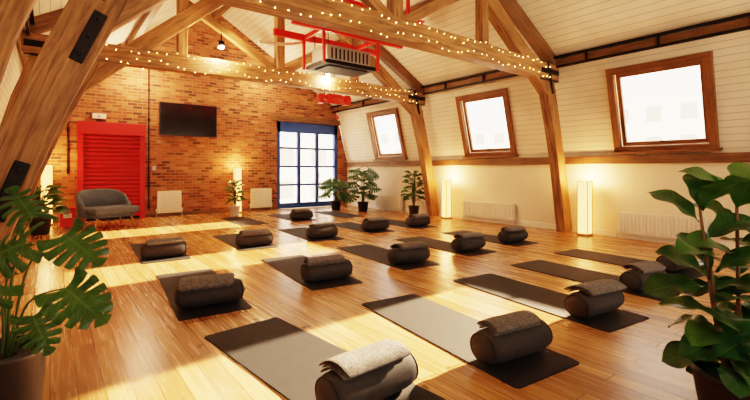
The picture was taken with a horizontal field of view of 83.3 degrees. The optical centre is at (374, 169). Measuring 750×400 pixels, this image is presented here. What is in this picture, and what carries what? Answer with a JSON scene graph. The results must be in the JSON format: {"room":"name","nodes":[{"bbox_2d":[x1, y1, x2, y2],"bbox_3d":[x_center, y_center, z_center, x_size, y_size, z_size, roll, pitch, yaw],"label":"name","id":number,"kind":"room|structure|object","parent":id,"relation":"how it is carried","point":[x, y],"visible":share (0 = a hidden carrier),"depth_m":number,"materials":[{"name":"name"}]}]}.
{"room":"exercise studio","nodes":[
{"label":"exercise studio","id":0,"kind":"room"},
{"bbox_2d":[0,41,23,124],"bbox_3d":[-3.769,-0.460,3.787,0.490,3.520,15.400,0,0,-38],"label":"wall","id":1,"kind":"structure","parent":0,"point":[15,66],"depth_m":7.69,"materials":[{"name":"beige paint"}]},
{"bbox_2d":[17,9,34,66],"bbox_3d":[-3.475,-2.160,4.013,0.240,0.230,15.400,0,0,-38],"label":"beam","id":2,"kind":"structure","parent":1,"relation":"attached to","point":[26,29],"depth_m":6.38,"materials":[{"name":"brown wood"}]},
{"bbox_2d":[34,13,346,218],"bbox_3d":[-4.934,-1.760,12.798,9.640,6.120,0.300,0,0,-38],"label":"wall","id":3,"kind":"structure","parent":0,"point":[198,167],"depth_m":12.48,"materials":[{"name":"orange brick"}]},
{"bbox_2d":[66,121,69,173],"bbox_3d":[-7.640,-1.250,10.494,0.070,2.700,0.043,0,0,-38],"label":"conduit pipe","id":4,"kind":"object","parent":3,"relation":"attached to","point":[67,129],"visible":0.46,"depth_m":10.49,"materials":[{"name":"black metal"}]},
{"bbox_2d":[92,113,105,118],"bbox_3d":[-7.094,-1.380,10.851,0.300,0.130,0.130,0,0,-38],"label":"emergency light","id":5,"kind":"object","parent":3,"relation":"attached to","point":[94,115],"visible":1,"depth_m":10.79,"materials":[{"name":"white plastic"}]},
{"bbox_2d":[77,121,145,220],"bbox_3d":[-6.809,0.045,10.956,1.500,2.510,0.320,0,0,-38],"label":"roller shutter","id":6,"kind":"object","parent":3,"relation":"attached to","point":[109,155],"visible":0.78,"depth_m":11.00,"materials":[{"name":"red painted steel"}]},
{"bbox_2d":[147,69,149,209],"bbox_3d":[-6.213,-1.000,11.592,0.070,4.200,0.043,0,0,-38],"label":"conduit pipe","id":7,"kind":"object","parent":3,"relation":"attached to","point":[148,89],"visible":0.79,"depth_m":11.57,"materials":[{"name":"black metal"}]},
{"bbox_2d":[24,206,275,224],"bbox_3d":[-5.940,1.250,11.819,6.790,0.100,0.024,0,0,-38],"label":"baseboard","id":8,"kind":"structure","parent":3,"relation":"attached to","point":[262,208],"depth_m":12.37,"materials":[{"name":"brown wood"}]},
{"bbox_2d":[159,101,216,137],"bbox_3d":[-5.372,-1.430,12.171,1.560,0.930,0.130,0,0,-38],"label":"television","id":9,"kind":"object","parent":3,"relation":"attached to","point":[175,119],"visible":1,"depth_m":12.09,"materials":[{"name":"black"}]},
{"bbox_2d":[271,115,340,125],"bbox_3d":[-2.299,-1.710,14.581,2.690,0.180,0.080,0,0,-38],"label":"lintel","id":10,"kind":"object","parent":3,"relation":"attached to","point":[273,117],"visible":0.98,"depth_m":14.44,"materials":[{"name":"brown wood"}]},
{"bbox_2d":[277,121,336,208],"bbox_3d":[-2.336,-0.160,14.694,2.360,2.910,0.145,0,0,-38],"label":"door","id":11,"kind":"structure","parent":3,"relation":"in","point":[289,127],"depth_m":14.52,"materials":[{"name":"blue metal"}]},
{"bbox_2d":[0,205,749,399],"bbox_3d":[-0.144,1.350,6.579,10.040,0.100,15.800,0,0,-38],"label":"floor","id":12,"kind":"structure","parent":0,"point":[143,352],"depth_m":3.90,"materials":[{"name":"brown wood"}]},
{"bbox_2d":[40,165,52,225],"bbox_3d":[-7.705,0.586,9.907,0.240,1.428,0.240,0,0,-38],"label":"floor lamp","id":13,"kind":"object","parent":12,"relation":"on","point":[46,179],"visible":0.44,"depth_m":9.83,"materials":[{"name":"white paper"}]},
{"bbox_2d":[28,184,70,234],"bbox_3d":[-6.779,0.773,8.609,0.957,1.053,0.926,0,0,-38],"label":"rubber plant","id":14,"kind":"object","parent":12,"relation":"on","point":[53,192],"visible":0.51,"depth_m":8.53,"materials":[{"name":"green plant"}]},
{"bbox_2d":[0,185,112,399],"bbox_3d":[-1.690,0.690,2.085,0.914,1.220,0.430,0,0,-3],"label":"monstera","id":15,"kind":"object","parent":12,"relation":"on","point":[23,356],"visible":1,"depth_m":2.02,"materials":[{"name":"green plant"}]},
{"bbox_2d":[59,207,75,226],"bbox_3d":[-7.129,1.085,9.782,0.320,0.430,0.320,0,0,-38],"label":"storage box","id":16,"kind":"object","parent":12,"relation":"on","point":[64,220],"visible":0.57,"depth_m":9.67,"materials":[{"name":"red plastic"}]},
{"bbox_2d":[75,189,139,227],"bbox_3d":[-6.125,0.873,9.683,0.956,0.865,1.151,0,0,28],"label":"loveseat","id":17,"kind":"object","parent":12,"relation":"on","point":[97,204],"visible":0.98,"depth_m":9.62,"materials":[{"name":"fabric"}]},
{"bbox_2d":[129,243,190,263],"bbox_3d":[-3.479,1.296,6.761,0.640,0.008,1.860,0,0,-35],"label":"yoga mat","id":18,"kind":"object","parent":12,"relation":"on","point":[135,247],"visible":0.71,"depth_m":6.17,"materials":[{"name":"grey rubber"}]},
{"bbox_2d":[140,241,187,258],"bbox_3d":[-3.118,1.177,6.257,0.643,0.227,0.266,0,0,-35],"label":"bolster","id":19,"kind":"object","parent":18,"relation":"on","point":[174,249],"visible":0.98,"depth_m":6.14,"materials":[{"name":"fabric"}]},
{"bbox_2d":[146,237,182,245],"bbox_3d":[-3.122,1.058,6.267,0.525,0.096,0.273,0,0,-39],"label":"folded blanket","id":20,"kind":"object","parent":19,"relation":"on","point":[160,241],"visible":1,"depth_m":6.17,"materials":[{"name":"fabric"}]},
{"bbox_2d":[156,191,182,216],"bbox_3d":[-5.786,0.945,11.873,0.700,0.710,0.116,0,0,-38],"label":"radiator","id":21,"kind":"object","parent":12,"relation":"on","point":[167,201],"visible":1,"depth_m":11.84,"materials":[{"name":"white metal"}]},
{"bbox_2d":[157,269,251,320],"bbox_3d":[-1.916,1.296,4.580,0.640,0.008,1.860,0,0,-32],"label":"yoga mat","id":22,"kind":"object","parent":12,"relation":"on","point":[169,282],"visible":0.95,"depth_m":4.05,"materials":[{"name":"grey rubber"}]},
{"bbox_2d":[174,278,245,307],"bbox_3d":[-1.577,1.177,4.060,0.643,0.227,0.266,0,0,-31],"label":"bolster","id":23,"kind":"object","parent":22,"relation":"on","point":[203,297],"visible":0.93,"depth_m":3.94,"materials":[{"name":"fabric"}]},
{"bbox_2d":[178,273,233,291],"bbox_3d":[-1.603,1.058,4.045,0.528,0.097,0.303,0,0,-27],"label":"folded blanket","id":24,"kind":"object","parent":23,"relation":"on","point":[200,282],"visible":1,"depth_m":3.95,"materials":[{"name":"fabric"}]},
{"bbox_2d":[0,0,438,238],"bbox_3d":[-2.028,-1.655,9.056,9.574,6.014,0.285,0,0,-38],"label":"roof truss","id":25,"kind":"object","parent":12,"relation":"on","point":[188,13],"visible":0.5,"depth_m":8.20,"materials":[{"name":"brown wood"}]},
{"bbox_2d":[218,33,224,48],"bbox_3d":[-2.943,-2.467,8.083,0.120,0.305,0.120,0,0,-38],"label":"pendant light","id":26,"kind":"object","parent":25,"relation":"attached to","point":[221,44],"visible":1,"depth_m":8.04,"materials":[{"name":"white glass"}]},
{"bbox_2d":[97,44,416,102],"bbox_3d":[-1.964,-1.968,8.940,7.804,0.362,0.021,0,0,-38],"label":"fairy lights","id":27,"kind":"object","parent":25,"relation":"attached to","point":[106,44],"visible":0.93,"depth_m":8.31,"materials":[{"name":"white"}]},
{"bbox_2d":[223,180,247,215],"bbox_3d":[-3.973,0.789,11.961,0.698,1.022,0.672,0,0,3],"label":"peace lily","id":28,"kind":"object","parent":12,"relation":"on","point":[234,210],"visible":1,"depth_m":11.91,"materials":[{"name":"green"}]},
{"bbox_2d":[233,167,241,212],"bbox_3d":[-4.180,0.606,12.836,0.200,1.388,0.200,0,0,-38],"label":"floor lamp","id":29,"kind":"object","parent":12,"relation":"on","point":[237,171],"visible":0.69,"depth_m":12.79,"materials":[{"name":"white paper"}]},
{"bbox_2d":[220,217,267,225],"bbox_3d":[-3.378,1.296,10.778,0.640,0.008,1.860,0,0,-36],"label":"yoga mat","id":30,"kind":"object","parent":12,"relation":"on","point":[243,221],"visible":1,"depth_m":10.58,"materials":[{"name":"grey rubber"}]},
{"bbox_2d":[213,234,278,250],"bbox_3d":[-2.403,1.296,7.702,0.640,0.008,1.860,0,0,-34],"label":"yoga mat","id":31,"kind":"object","parent":12,"relation":"on","point":[229,239],"visible":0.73,"depth_m":7.32,"materials":[{"name":"grey rubber"}]},
{"bbox_2d":[235,232,273,246],"bbox_3d":[-2.048,1.177,7.194,0.643,0.227,0.266,0,0,-34],"label":"bolster","id":32,"kind":"object","parent":31,"relation":"on","point":[264,239],"visible":0.9,"depth_m":7.07,"materials":[{"name":"fabric"}]},
{"bbox_2d":[239,228,269,235],"bbox_3d":[-2.057,1.060,7.211,0.513,0.100,0.286,0,0,-34],"label":"folded blanket","id":33,"kind":"object","parent":32,"relation":"on","point":[264,230],"visible":0.99,"depth_m":7.11,"materials":[{"name":"fabric"}]},
{"bbox_2d":[250,188,271,210],"bbox_3d":[-3.647,0.945,13.520,0.760,0.710,0.116,0,0,-38],"label":"radiator","id":34,"kind":"object","parent":12,"relation":"on","point":[259,197],"visible":1,"depth_m":13.46,"materials":[{"name":"white metal"}]},
{"bbox_2d":[0,0,571,244],"bbox_3d":[0.303,-1.655,6.030,9.574,6.014,0.285,0,0,-38],"label":"roof truss","id":35,"kind":"object","parent":12,"relation":"on","point":[28,130],"visible":0.95,"depth_m":4.70,"materials":[{"name":"brown wood"}]},
{"bbox_2d":[260,0,549,77],"bbox_3d":[0.368,-1.958,5.914,7.800,0.371,0.021,0,0,-38],"label":"fairy lights","id":36,"kind":"object","parent":35,"relation":"attached to","point":[260,0],"visible":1,"depth_m":5.88,"materials":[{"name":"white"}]},
{"bbox_2d":[268,214,316,221],"bbox_3d":[-2.285,1.296,11.518,0.640,0.008,1.860,0,0,-36],"label":"yoga mat","id":37,"kind":"object","parent":12,"relation":"on","point":[282,216],"visible":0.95,"depth_m":11.47,"materials":[{"name":"grey rubber"}]},
{"bbox_2d":[289,211,312,219],"bbox_3d":[-1.915,1.177,11.021,0.643,0.227,0.266,0,0,-35],"label":"bolster","id":38,"kind":"object","parent":37,"relation":"on","point":[293,215],"visible":0.98,"depth_m":10.89,"materials":[{"name":"fabric"}]},
{"bbox_2d":[291,208,310,211],"bbox_3d":[-1.934,1.058,11.019,0.451,0.095,0.282,0,0,-34],"label":"folded blanket","id":39,"kind":"object","parent":38,"relation":"on","point":[304,209],"visible":0.98,"depth_m":10.94,"materials":[{"name":"fabric"}]},
{"bbox_2d":[278,227,343,241],"bbox_3d":[-1.345,1.296,8.553,0.640,0.008,1.860,0,0,-33],"label":"yoga mat","id":40,"kind":"object","parent":12,"relation":"on","point":[299,232],"visible":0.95,"depth_m":8.45,"materials":[{"name":"grey rubber"}]},
{"bbox_2d":[306,226,337,238],"bbox_3d":[-1.004,1.177,8.036,0.643,0.227,0.266,0,0,-34],"label":"bolster","id":41,"kind":"object","parent":40,"relation":"on","point":[311,232],"visible":0.98,"depth_m":7.91,"materials":[{"name":"fabric"}]},
{"bbox_2d":[308,222,334,227],"bbox_3d":[-1.013,1.050,8.058,0.491,0.081,0.216,0,0,-38],"label":"folded blanket","id":42,"kind":"object","parent":41,"relation":"on","point":[317,225],"visible":0.99,"depth_m":7.98,"materials":[{"name":"fabric"}]},
{"bbox_2d":[261,255,362,290],"bbox_3d":[-0.893,1.296,5.492,0.640,0.008,1.860,0,0,-32],"label":"yoga mat","id":43,"kind":"object","parent":12,"relation":"on","point":[290,266],"visible":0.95,"depth_m":5.27,"materials":[{"name":"grey rubber"}]},
{"bbox_2d":[300,259,352,281],"bbox_3d":[-0.561,1.177,4.969,0.643,0.227,0.266,0,0,-33],"label":"bolster","id":44,"kind":"object","parent":43,"relation":"on","point":[343,269],"visible":0.91,"depth_m":4.84,"materials":[{"name":"fabric"}]},
{"bbox_2d":[304,254,344,265],"bbox_3d":[-0.594,1.054,4.967,0.534,0.088,0.264,0,0,-32],"label":"folded blanket","id":45,"kind":"object","parent":44,"relation":"on","point":[337,258],"visible":1,"depth_m":4.87,"materials":[{"name":"fabric"}]},
{"bbox_2d":[205,317,445,399],"bbox_3d":[-0.461,1.296,2.822,0.640,0.008,1.860,0,0,-43],"label":"yoga mat","id":46,"kind":"object","parent":12,"relation":"on","point":[285,356],"visible":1,"depth_m":2.94,"materials":[{"name":"grey rubber"}]},
{"bbox_2d":[315,353,418,399],"bbox_3d":[-0.029,1.177,2.377,0.643,0.227,0.266,0,0,-41],"label":"bolster","id":47,"kind":"object","parent":46,"relation":"on","point":[380,383],"visible":0.82,"depth_m":2.24,"materials":[{"name":"fabric"}]},
{"bbox_2d":[319,339,410,380],"bbox_3d":[-0.051,1.059,2.379,0.487,0.099,0.274,0,0,-40],"label":"folded blanket","id":48,"kind":"object","parent":47,"relation":"on","point":[351,364],"visible":1,"depth_m":2.30,"materials":[{"name":"fabric"}]},
{"bbox_2d":[317,177,351,209],"bbox_3d":[-1.233,0.758,13.770,1.201,1.084,1.156,0,0,-38],"label":"monstera","id":49,"kind":"object","parent":12,"relation":"on","point":[335,204],"visible":0.93,"depth_m":13.63,"materials":[{"name":"green plant"}]},
{"bbox_2d":[314,211,361,217],"bbox_3d":[-1.098,1.296,12.407,0.640,0.008,1.860,0,0,-36],"label":"yoga mat","id":50,"kind":"object","parent":12,"relation":"on","point":[333,213],"visible":1,"depth_m":12.25,"materials":[{"name":"grey rubber"}]},
{"bbox_2d":[344,166,381,211],"bbox_3d":[-0.439,0.583,13.272,1.131,1.434,1.141,0,0,25],"label":"monstera","id":51,"kind":"object","parent":12,"relation":"on","point":[371,175],"visible":1,"depth_m":13.18,"materials":[{"name":"green plant"}]},
{"bbox_2d":[335,222,394,233],"bbox_3d":[-0.345,1.296,9.541,0.640,0.008,1.860,0,0,-35],"label":"yoga mat","id":52,"kind":"object","parent":12,"relation":"on","point":[349,225],"visible":0.76,"depth_m":9.48,"materials":[{"name":"grey rubber"}]},
{"bbox_2d":[361,220,388,230],"bbox_3d":[0.017,1.177,9.037,0.643,0.227,0.266,0,0,-34],"label":"bolster","id":53,"kind":"object","parent":52,"relation":"on","point":[366,225],"visible":0.98,"depth_m":8.90,"materials":[{"name":"fabric"}]},
{"bbox_2d":[363,217,385,221],"bbox_3d":[0.001,1.054,9.037,0.475,0.088,0.277,0,0,-39],"label":"folded blanket","id":54,"kind":"object","parent":53,"relation":"on","point":[372,218],"visible":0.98,"depth_m":8.95,"materials":[{"name":"fabric"}]},
{"bbox_2d":[337,244,439,269],"bbox_3d":[0.132,1.296,6.410,0.640,0.008,1.860,0,0,-33],"label":"yoga mat","id":55,"kind":"object","parent":12,"relation":"on","point":[368,251],"visible":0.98,"depth_m":6.37,"materials":[{"name":"grey rubber"}]},
{"bbox_2d":[387,246,429,263],"bbox_3d":[0.479,1.177,5.896,0.643,0.227,0.266,0,0,-32],"label":"bolster","id":56,"kind":"object","parent":55,"relation":"on","point":[396,255],"visible":0.92,"depth_m":5.76,"materials":[{"name":"fabric"}]},
{"bbox_2d":[390,241,426,249],"bbox_3d":[0.469,1.051,5.907,0.468,0.082,0.262,0,0,-33],"label":"folded blanket","id":57,"kind":"object","parent":56,"relation":"on","point":[415,244],"visible":0.98,"depth_m":5.82,"materials":[{"name":"fabric"}]},
{"bbox_2d":[376,194,402,211],"bbox_3d":[0.446,1.045,13.571,0.116,0.510,1.350,0,0,-38],"label":"radiator","id":58,"kind":"object","parent":12,"relation":"on","point":[383,200],"visible":0.97,"depth_m":13.46,"materials":[{"name":"white metal"}]},
{"bbox_2d":[386,219,436,228],"bbox_3d":[0.637,1.296,10.233,0.640,0.008,1.860,0,0,-35],"label":"yoga mat","id":59,"kind":"object","parent":12,"relation":"on","point":[391,221],"visible":0.74,"depth_m":10.00,"materials":[{"name":"grey rubber"}]},
{"bbox_2d":[405,217,430,226],"bbox_3d":[0.998,1.177,9.730,0.643,0.227,0.266,0,0,-36],"label":"bolster","id":60,"kind":"object","parent":59,"relation":"on","point":[410,221],"visible":0.94,"depth_m":9.58,"materials":[{"name":"fabric"}]},
{"bbox_2d":[409,213,429,217],"bbox_3d":[1.014,1.053,9.742,0.450,0.086,0.277,0,0,-37],"label":"folded blanket","id":61,"kind":"object","parent":60,"relation":"on","point":[422,215],"visible":0.99,"depth_m":9.65,"materials":[{"name":"fabric"}]},
{"bbox_2d":[401,170,424,214],"bbox_3d":[1.094,0.656,12.062,0.739,1.287,0.720,0,0,-38],"label":"fiddle leaf fig","id":62,"kind":"object","parent":12,"relation":"on","point":[413,209],"visible":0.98,"depth_m":12.00,"materials":[{"name":"green plant"}]},
{"bbox_2d":[395,236,495,255],"bbox_3d":[1.150,1.296,7.284,0.640,0.008,1.860,0,0,-34],"label":"yoga mat","id":63,"kind":"object","parent":12,"relation":"on","point":[431,243],"visible":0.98,"depth_m":7.12,"materials":[{"name":"grey rubber"}]},
{"bbox_2d":[451,237,485,251],"bbox_3d":[1.506,1.177,6.776,0.643,0.227,0.266,0,0,-37],"label":"bolster","id":64,"kind":"object","parent":63,"relation":"on","point":[459,244],"visible":0.87,"depth_m":6.62,"materials":[{"name":"fabric"}]},
{"bbox_2d":[453,232,484,238],"bbox_3d":[1.517,1.054,6.792,0.469,0.087,0.262,0,0,-30],"label":"folded blanket","id":65,"kind":"object","parent":64,"relation":"on","point":[472,234],"visible":0.98,"depth_m":6.71,"materials":[{"name":"fabric"}]},
{"bbox_2d":[441,179,451,218],"bbox_3d":[1.912,0.771,11.317,0.200,1.058,0.200,0,0,-38],"label":"floor lamp","id":66,"kind":"object","parent":12,"relation":"on","point":[445,183],"visible":1,"depth_m":11.26,"materials":[{"name":"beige paper"}]},
{"bbox_2d":[362,294,578,388],"bbox_3d":[0.625,1.296,3.456,0.640,0.008,1.860,0,0,-32],"label":"yoga mat","id":67,"kind":"object","parent":12,"relation":"on","point":[451,330],"visible":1,"depth_m":3.31,"materials":[{"name":"grey rubber"}]},
{"bbox_2d":[470,319,552,364],"bbox_3d":[0.957,1.177,2.932,0.643,0.227,0.266,0,0,-31],"label":"bolster","id":68,"kind":"object","parent":67,"relation":"on","point":[487,348],"visible":0.86,"depth_m":2.79,"materials":[{"name":"fabric"}]},
{"bbox_2d":[477,310,541,335],"bbox_3d":[0.934,1.058,2.945,0.487,0.094,0.265,0,0,-29],"label":"folded blanket","id":69,"kind":"object","parent":68,"relation":"on","point":[507,323],"visible":1,"depth_m":2.86,"materials":[{"name":"fabric"}]},
{"bbox_2d":[462,200,515,224],"bbox_3d":[2.801,1.045,10.513,0.116,0.510,1.600,0,0,-38],"label":"radiator","id":70,"kind":"object","parent":12,"relation":"on","point":[482,209],"visible":1,"depth_m":10.41,"materials":[{"name":"white metal"}]},
{"bbox_2d":[442,230,537,245],"bbox_3d":[2.140,1.296,8.108,0.640,0.008,1.860,0,0,-34],"label":"yoga mat","id":71,"kind":"object","parent":12,"relation":"on","point":[490,238],"visible":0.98,"depth_m":7.73,"materials":[{"name":"grey rubber"}]},
{"bbox_2d":[498,230,527,242],"bbox_3d":[2.489,1.177,7.596,0.643,0.227,0.266,0,0,-35],"label":"bolster","id":72,"kind":"object","parent":71,"relation":"on","point":[504,236],"visible":0.91,"depth_m":7.44,"materials":[{"name":"fabric"}]},
{"bbox_2d":[501,225,525,231],"bbox_3d":[2.490,1.054,7.600,0.493,0.089,0.286,0,0,-33],"label":"folded blanket","id":73,"kind":"object","parent":72,"relation":"on","point":[508,228],"visible":0.98,"depth_m":7.50,"materials":[{"name":"fabric"}]},
{"bbox_2d":[453,273,648,332],"bbox_3d":[1.656,1.296,4.324,0.640,0.008,1.860,0,0,-31],"label":"yoga mat","id":74,"kind":"object","parent":12,"relation":"on","point":[543,299],"visible":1,"depth_m":4.21,"materials":[{"name":"grey rubber"}]},
{"bbox_2d":[564,290,624,318],"bbox_3d":[1.982,1.177,3.797,0.643,0.227,0.266,0,0,-33],"label":"bolster","id":75,"kind":"object","parent":74,"relation":"on","point":[578,304],"visible":0.81,"depth_m":3.64,"materials":[{"name":"fabric"}]},
{"bbox_2d":[564,279,626,295],"bbox_3d":[1.989,1.050,3.807,0.528,0.080,0.279,0,0,-29],"label":"folded blanket","id":76,"kind":"object","parent":75,"relation":"on","point":[601,286],"visible":1,"depth_m":3.73,"materials":[{"name":"fabric"}]},
{"bbox_2d":[577,181,592,236],"bbox_3d":[4.170,0.756,8.386,0.220,1.088,0.220,0,0,-38],"label":"floor lamp","id":77,"kind":"object","parent":12,"relation":"on","point":[584,188],"visible":1,"depth_m":8.33,"materials":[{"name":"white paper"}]},
{"bbox_2d":[511,260,679,300],"bbox_3d":[2.606,1.296,5.133,0.640,0.008,1.860,0,0,-32],"label":"yoga mat","id":78,"kind":"object","parent":12,"relation":"on","point":[582,275],"visible":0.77,"depth_m":5.32,"materials":[{"name":"grey rubber"}]},
{"bbox_2d":[619,269,666,290],"bbox_3d":[2.944,1.177,4.614,0.643,0.227,0.266,0,0,-32],"label":"bolster","id":79,"kind":"object","parent":78,"relation":"on","point":[634,281],"visible":0.41,"depth_m":4.43,"materials":[{"name":"fabric"}]},
{"bbox_2d":[622,260,665,274],"bbox_3d":[2.937,1.052,4.610,0.500,0.085,0.276,0,0,-29],"label":"folded blanket","id":80,"kind":"object","parent":79,"relation":"on","point":[645,267],"visible":1,"depth_m":4.52,"materials":[{"name":"fabric"}]},
{"bbox_2d":[554,249,713,278],"bbox_3d":[3.556,1.296,5.980,0.640,0.008,1.860,0,0,-33],"label":"yoga mat","id":81,"kind":"object","parent":12,"relation":"on","point":[692,273],"visible":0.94,"depth_m":6.12,"materials":[{"name":"grey rubber"}]},
{"bbox_2d":[656,254,694,271],"bbox_3d":[3.903,1.177,5.466,0.643,0.227,0.266,0,0,-32],"label":"bolster","id":82,"kind":"object","parent":81,"relation":"on","point":[670,266],"visible":0.32,"depth_m":5.28,"materials":[{"name":"fabric"}]},
{"bbox_2d":[616,211,706,238],"bbox_3d":[5.083,1.045,7.550,0.116,0.510,1.450,0,0,-38],"label":"radiator","id":83,"kind":"object","parent":12,"relation":"on","point":[635,223],"visible":0.77,"depth_m":7.53,"materials":[{"name":"white metal"}]},
{"bbox_2d":[642,162,749,399],"bbox_3d":[1.867,0.628,2.163,0.839,1.344,0.576,0,0,-4],"label":"fiddle leaf fig","id":84,"kind":"object","parent":12,"relation":"on","point":[718,360],"visible":1,"depth_m":2.16,"materials":[{"name":"green plant"}]},
{"bbox_2d":[28,0,749,107],"bbox_3d":[-0.144,-3.520,6.579,8.660,2.600,15.400,0,0,-38],"label":"ceiling","id":85,"kind":"structure","parent":0,"point":[567,26],"depth_m":8.05,"materials":[{"name":"white wood"}]},
{"bbox_2d":[127,3,163,43],"bbox_3d":[-1.887,-3.349,5.236,0.130,0.180,15.380,0,0,-38],"label":"purlin","id":86,"kind":"object","parent":85,"relation":"attached to","point":[146,19],"visible":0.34,"depth_m":9.49,"materials":[{"name":"brown wood"}]},
{"bbox_2d":[212,5,230,19],"bbox_3d":[-0.144,-4.620,6.579,0.120,0.260,15.380,0,0,-38],"label":"ridge beam","id":87,"kind":"structure","parent":85,"relation":"attached to","point":[218,13],"depth_m":12.11,"materials":[{"name":"brown wood"}]},
{"bbox_2d":[258,29,313,45],"bbox_3d":[-1.651,-2.986,8.225,1.236,1.230,0.110,0,0,-33],"label":"beam","id":88,"kind":"structure","parent":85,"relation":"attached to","point":[259,41],"depth_m":8.09,"materials":[{"name":"brown wood"}]},
{"bbox_2d":[317,73,350,119],"bbox_3d":[-1.061,-2.405,11.047,1.000,2.150,0.260,0,0,-38],"label":"hoist","id":89,"kind":"object","parent":85,"relation":"hanging from","point":[330,98],"visible":0.88,"depth_m":10.95,"materials":[{"name":"red painted steel"}]},
{"bbox_2d":[273,20,402,77],"bbox_3d":[-0.666,-2.833,8.322,2.500,1.775,0.840,0,0,-38],"label":"heater","id":90,"kind":"object","parent":85,"relation":"hanging from","point":[333,57],"visible":0.89,"depth_m":8.14,"materials":[{"name":"red painted steel"},{"name":"grey metal"}]},
{"bbox_2d":[285,0,433,66],"bbox_3d":[1.599,-3.349,7.921,0.130,0.180,15.380,0,0,-38],"label":"purlin","id":91,"kind":"object","parent":85,"relation":"attached to","point":[419,5],"visible":0.03,"depth_m":9.04,"materials":[{"name":"brown wood"}]},
{"bbox_2d":[340,0,424,23],"bbox_3d":[-0.455,-3.120,7.475,3.600,0.880,0.260,0,0,-38],"label":"gantry","id":92,"kind":"object","parent":85,"relation":"hanging from","point":[354,2],"visible":0.21,"depth_m":7.93,"materials":[{"name":"red metal"}]},
{"bbox_2d":[338,30,749,242],"bbox_3d":[3.530,-0.460,9.408,0.613,3.520,15.400,0,0,-38],"label":"wall","id":93,"kind":"structure","parent":0,"point":[581,89],"depth_m":8.72,"materials":[{"name":"beige paint"}]},
{"bbox_2d":[366,107,407,160],"bbox_3d":[0.368,-1.097,13.448,0.522,1.590,1.600,0,0,-38],"label":"window","id":94,"kind":"structure","parent":93,"relation":"in","point":[394,111],"depth_m":13.52,"materials":[{"name":"brown wood"}]},
{"bbox_2d":[455,88,518,157],"bbox_3d":[2.723,-1.097,10.390,0.522,1.590,1.600,0,0,-38],"label":"window","id":95,"kind":"structure","parent":93,"relation":"in","point":[512,151],"depth_m":10.41,"materials":[{"name":"brown wood"}]},
{"bbox_2d":[330,12,749,112],"bbox_3d":[3.188,-2.160,9.144,0.240,0.230,15.400,0,0,-38],"label":"beam","id":96,"kind":"structure","parent":93,"relation":"attached to","point":[742,24],"depth_m":7.55,"materials":[{"name":"brown wood"}]},
{"bbox_2d":[347,202,743,249],"bbox_3d":[3.666,1.240,9.512,0.024,0.120,15.400,0,0,-38],"label":"baseboard","id":97,"kind":"structure","parent":93,"relation":"attached to","point":[612,233],"depth_m":9.34,"materials":[{"name":"white wood"}]},
{"bbox_2d":[345,152,749,166],"bbox_3d":[3.635,-0.200,9.489,0.100,0.160,15.400,0,0,-38],"label":"trim","id":98,"kind":"structure","parent":93,"relation":"attached to","point":[732,157],"depth_m":8.36,"materials":[{"name":"brown wood"}]},
{"bbox_2d":[605,51,722,153],"bbox_3d":[5.005,-1.097,7.426,0.522,1.590,1.680,0,0,-38],"label":"window","id":99,"kind":"structure","parent":93,"relation":"in","point":[710,143],"depth_m":7.30,"materials":[{"name":"brown wood"}]},
{"label":"outside","id":100,"kind":"structure","parent":0,"visible":0},
{"bbox_3d":[5.464,4.500,42.073,140.000,0.200,140.000,0,0,-38],"label":"ground","id":101,"kind":"structure","parent":100,"visible":0},
{"bbox_2d":[280,141,388,202],"bbox_3d":[-7.133,0.300,27.291,16.000,4.000,6.050,0,0,-38],"label":"neighbouring building","id":102,"kind":"structure","parent":101,"relation":"on","point":[287,156],"depth_m":25.76,"materials":[{"name":"white"}]},
{"bbox_2d":[377,130,473,152],"bbox_3d":[4.334,-0.700,66.446,10.050,10.000,20.000,0,0,-38],"label":"neighbouring building","id":103,"kind":"structure","parent":101,"relation":"on","point":[386,138],"depth_m":61.01,"materials":[{"name":"white"}]},
{"bbox_2d":[471,129,509,152],"bbox_3d":[19.952,-0.200,49.443,10.050,9.000,14.000,0,0,-38],"label":"neighbouring building","id":104,"kind":"structure","parent":101,"relation":"on","point":[498,138],"depth_m":49.58,"materials":[{"name":"white"}]},
{"bbox_2d":[624,95,704,145],"bbox_3d":[28.129,-0.700,35.546,10.050,10.000,12.000,0,0,-38],"label":"neighbouring building","id":105,"kind":"structure","parent":101,"relation":"on","point":[678,117],"depth_m":33.75,"materials":[{"name":"white"}]}
]}

